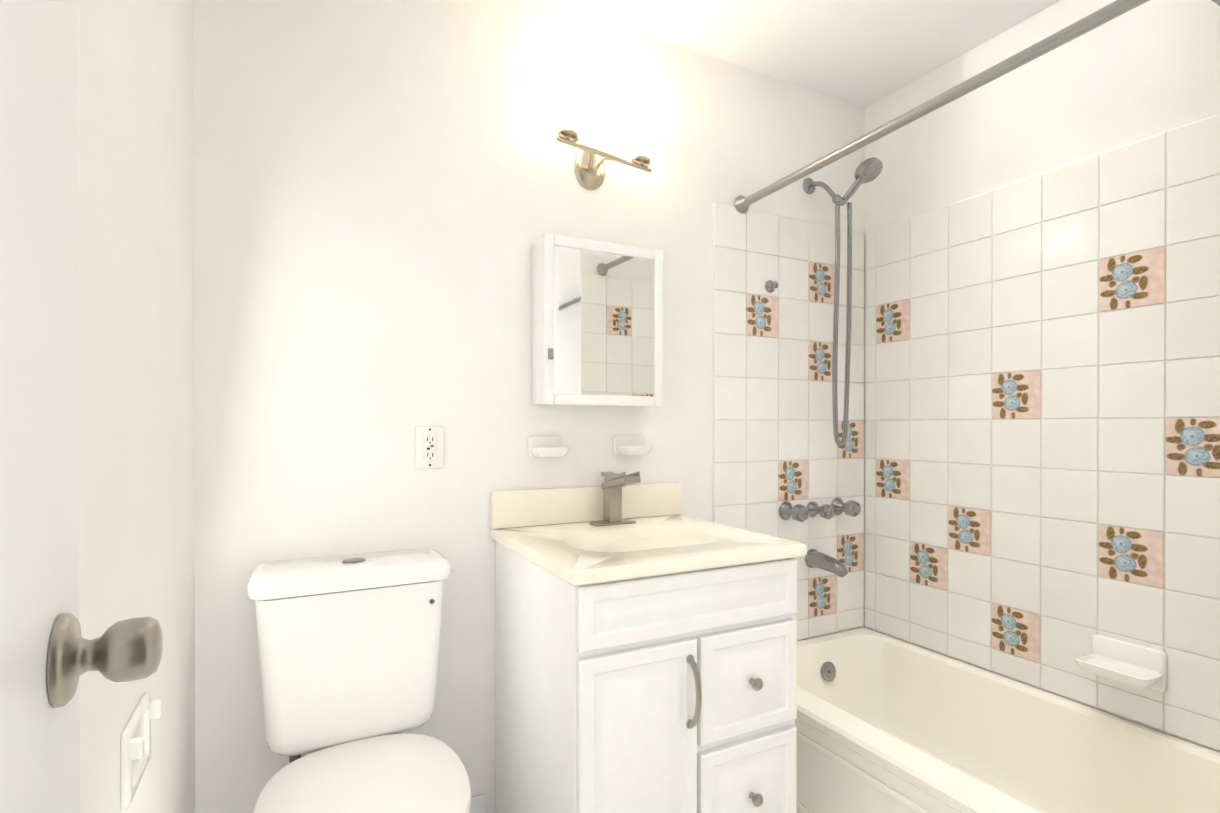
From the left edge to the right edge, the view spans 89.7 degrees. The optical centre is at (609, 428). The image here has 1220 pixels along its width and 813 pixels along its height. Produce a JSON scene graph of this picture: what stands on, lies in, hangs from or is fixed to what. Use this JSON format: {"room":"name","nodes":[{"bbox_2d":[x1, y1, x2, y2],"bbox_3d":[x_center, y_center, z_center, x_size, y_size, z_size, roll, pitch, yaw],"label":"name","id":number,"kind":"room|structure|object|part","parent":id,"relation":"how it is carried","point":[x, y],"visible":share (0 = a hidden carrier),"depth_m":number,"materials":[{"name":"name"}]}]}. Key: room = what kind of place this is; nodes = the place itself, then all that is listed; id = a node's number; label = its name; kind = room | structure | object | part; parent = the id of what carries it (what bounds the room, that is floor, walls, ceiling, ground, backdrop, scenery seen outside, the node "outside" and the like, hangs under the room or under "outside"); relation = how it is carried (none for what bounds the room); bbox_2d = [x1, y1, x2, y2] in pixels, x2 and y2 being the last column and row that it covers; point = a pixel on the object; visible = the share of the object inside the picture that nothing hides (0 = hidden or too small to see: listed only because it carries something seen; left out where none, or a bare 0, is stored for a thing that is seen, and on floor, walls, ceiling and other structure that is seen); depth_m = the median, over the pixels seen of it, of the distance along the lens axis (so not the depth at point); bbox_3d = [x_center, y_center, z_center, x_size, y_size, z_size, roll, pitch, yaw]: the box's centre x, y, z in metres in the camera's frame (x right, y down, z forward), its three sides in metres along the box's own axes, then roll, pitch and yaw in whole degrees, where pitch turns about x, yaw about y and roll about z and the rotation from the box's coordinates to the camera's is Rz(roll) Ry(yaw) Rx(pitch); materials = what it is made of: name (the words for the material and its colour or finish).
{"room":"bathroom","nodes":[
{"label":"bathroom","id":0,"kind":"room"},
{"bbox_2d":[77,0,194,812],"bbox_3d":[-0.559,-0.065,0.529,0.100,2.370,1.927,0,0,-27],"label":"wall","id":1,"kind":"structure","parent":0,"point":[135,290],"depth_m":0.90,"materials":[{"name":"paint"}]},
{"bbox_2d":[0,0,79,812],"bbox_3d":[-0.232,0.101,0.147,0.035,2.018,0.700,0,0,-31],"label":"door","id":2,"kind":"structure","parent":1,"relation":"in","point":[39,552],"depth_m":0.36,"materials":[{"name":"paint"}]},
{"bbox_2d":[47,613,162,707],"bbox_3d":[-0.340,0.152,0.417,0.057,0.059,0.059,0,0,-27],"label":"door knob","id":3,"kind":"object","parent":2,"relation":"attached to","point":[128,650],"depth_m":0.41,"materials":[{"name":"silver metal"}]},
{"bbox_2d":[121,693,161,810],"bbox_3d":[-0.670,0.457,0.881,0.022,0.104,0.150,0,0,-27],"label":"paper holder","id":4,"kind":"object","parent":1,"relation":"attached to","point":[136,746],"visible":1,"depth_m":0.85,"materials":[{"name":"ceramic"}]},
{"bbox_2d":[470,794,485,812],"bbox_3d":[-0.435,1.072,1.146,0.679,0.090,0.951,0,0,-27],"label":"baseboard","id":5,"kind":"structure","parent":1,"relation":"attached to","point":[478,804],"depth_m":1.71,"materials":[{"name":"paint"}]},
{"bbox_2d":[193,0,864,812],"bbox_3d":[0.000,-0.071,1.957,2.402,2.370,0.100,0,0,-27],"label":"wall","id":6,"kind":"structure","parent":0,"point":[387,194],"depth_m":1.64,"materials":[{"name":"paint"}]},
{"bbox_2d":[415,426,443,468],"bbox_3d":[-0.484,0.050,1.645,0.074,0.114,0.010,0,0,-27],"label":"outlet","id":7,"kind":"object","parent":6,"relation":"attached to","point":[429,446],"visible":1,"depth_m":1.64,"materials":[{"name":"white plastic"}]},
{"bbox_2d":[528,436,569,456],"bbox_3d":[-0.173,0.052,1.765,0.105,0.062,0.082,0,0,-27],"label":"soap dish","id":8,"kind":"object","parent":6,"relation":"attached to","point":[545,446],"visible":1,"depth_m":1.77,"materials":[{"name":"ceramic"}]},
{"bbox_2d":[491,482,680,528],"bbox_3d":[-0.052,0.228,1.861,0.630,0.104,0.020,0,0,-27],"label":"backsplash","id":9,"kind":"structure","parent":6,"relation":"attached to","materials":[{"name":"stone"}]},
{"bbox_2d":[532,233,662,406],"bbox_3d":[-0.033,-0.302,1.812,0.384,0.471,0.121,0,0,-27],"label":"upper cabinet","id":10,"kind":"object","parent":6,"relation":"attached to","point":[597,323],"visible":1,"depth_m":1.76,"materials":[{"name":"white metal"}]},
{"bbox_3d":[-0.013,-0.302,1.773,0.328,0.415,0.004,0,0,-27],"label":"glass","id":11,"kind":"part","parent":10,"relation":"part of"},
{"bbox_2d":[553,82,658,189],"bbox_3d":[-0.015,-0.845,1.816,0.339,0.239,0.129,0,0,-27],"label":"light","id":12,"kind":"object","parent":6,"relation":"attached to","point":[569,125],"visible":1,"depth_m":1.81,"materials":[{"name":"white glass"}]},
{"bbox_2d":[613,435,652,454],"bbox_3d":[0.074,0.052,1.892,0.105,0.062,0.082,0,0,-27],"label":"soap dish","id":13,"kind":"object","parent":6,"relation":"attached to","point":[628,445],"visible":0.98,"depth_m":1.90,"materials":[{"name":"ceramic"}]},
{"bbox_2d":[713,202,863,639],"bbox_3d":[0.673,0.006,2.243,0.727,1.545,0.008,0,0,-27],"label":"wall tiles","id":14,"kind":"structure","parent":6,"relation":"attached to","point":[775,446],"depth_m":2.23,"materials":[{"name":"tile"}]},
{"bbox_2d":[765,158,882,576],"bbox_3d":[0.779,-0.203,2.153,0.392,1.452,0.262,0,0,-27],"label":"shower fixture","id":15,"kind":"object","parent":14,"relation":"attached to","point":[868,170],"depth_m":2.16,"materials":[{"name":"silver metal"}]},
{"bbox_2d":[735,0,1149,212],"bbox_3d":[0.747,-0.784,1.553,0.060,0.082,1.279,0,0,-27],"label":"rail","id":16,"kind":"object","parent":14,"relation":"attached to","point":[1100,17],"visible":1,"depth_m":1.41,"materials":[{"name":"metal"}]},
{"bbox_2d":[546,0,1058,108],"bbox_3d":[0.441,-1.282,1.095,2.402,0.060,2.027,0,0,-27],"label":"ceiling","id":17,"kind":"structure","parent":0,"point":[864,54],"depth_m":1.94,"materials":[{"name":"paint"}]},
{"bbox_2d":[864,0,1219,752],"bbox_3d":[1.487,-0.070,1.583,0.100,2.370,1.927,0,0,-27],"label":"wall","id":18,"kind":"structure","parent":0,"point":[1150,68],"depth_m":1.83,"materials":[{"name":"paint"}]},
{"bbox_2d":[865,113,1219,750],"bbox_3d":[1.296,0.008,1.835,0.008,1.545,1.286,0,0,-27],"label":"wall tile","id":19,"kind":"structure","parent":18,"relation":"attached to","point":[1042,428],"depth_m":1.79,"materials":[{"name":"tile"}]},
{"bbox_2d":[1075,634,1166,691],"bbox_3d":[1.343,0.625,1.620,0.108,0.105,0.165,0,0,-27],"label":"soap dish","id":20,"kind":"object","parent":19,"relation":"attached to","point":[1136,665],"visible":1,"depth_m":1.62,"materials":[{"name":"ceramic"}]},
{"bbox_3d":[0.441,1.147,1.106,2.402,0.060,2.027,0,0,-27],"label":"floor","id":21,"kind":"structure","parent":0,"visible":0},
{"bbox_2d":[247,548,470,812],"bbox_3d":[-0.506,0.714,1.259,0.432,0.805,0.683,0,0,-27],"label":"toilet","id":22,"kind":"object","parent":21,"relation":"on","point":[349,647],"visible":1,"depth_m":1.35,"materials":[{"name":"ceramic"}]},
{"bbox_3d":[-0.614,0.341,1.467,0.432,0.048,0.211,0,0,-27],"label":"tank lid","id":23,"kind":"part","parent":22,"relation":"part of","materials":[{"name":"ceramic"}]},
{"bbox_3d":[-0.614,0.545,1.468,0.406,0.358,0.189,0,0,-27],"label":"tank","id":24,"kind":"part","parent":22,"relation":"part of","materials":[{"name":"ceramic"}]},
{"bbox_3d":[-0.479,0.718,1.207,0.392,0.026,0.460,0,0,-27],"label":"lid","id":25,"kind":"part","parent":22,"relation":"part of","materials":[{"name":"white plastic"}]},
{"bbox_2d":[491,471,806,812],"bbox_3d":[0.081,0.618,1.603,0.630,0.995,0.603,0,0,-27],"label":"bathroom vanity","id":26,"kind":"object","parent":21,"relation":"on","point":[646,648],"visible":1,"depth_m":1.40,"materials":[{"name":"white wood"}]},
{"bbox_2d":[589,471,640,525],"bbox_3d":[0.027,0.200,1.773,0.130,0.162,0.162,0,0,-27],"label":"faucet","id":27,"kind":"object","parent":26,"relation":"on","point":[612,485],"depth_m":1.79,"materials":[{"name":"silver metal"}]},
{"bbox_3d":[0.065,0.729,1.311,0.287,0.516,0.018,0,0,-27],"label":"door","id":28,"kind":"part","parent":26,"relation":"part of","materials":[{"name":"white wood"}]},
{"bbox_3d":[0.265,0.688,1.383,0.200,0.376,0.042,0,0,-27],"label":"handle","id":29,"kind":"part","parent":26,"relation":"part of","materials":[{"name":"silver metal"}]},
{"bbox_3d":[0.329,0.860,1.448,0.287,0.251,0.018,0,0,-27],"label":"drawer","id":30,"kind":"part","parent":26,"relation":"part of","materials":[{"name":"white wood"}]},
{"bbox_3d":[0.329,0.592,1.447,0.287,0.244,0.018,0,0,-27],"label":"drawer","id":31,"kind":"part","parent":26,"relation":"part of","materials":[{"name":"white wood"}]},
{"bbox_2d":[795,627,1219,812],"bbox_3d":[0.971,0.949,1.677,0.732,0.331,1.292,0,0,-27],"label":"bathtub","id":32,"kind":"object","parent":21,"relation":"on","point":[884,723],"visible":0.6,"depth_m":1.73,"materials":[{"name":"ceramic"}]}
]}

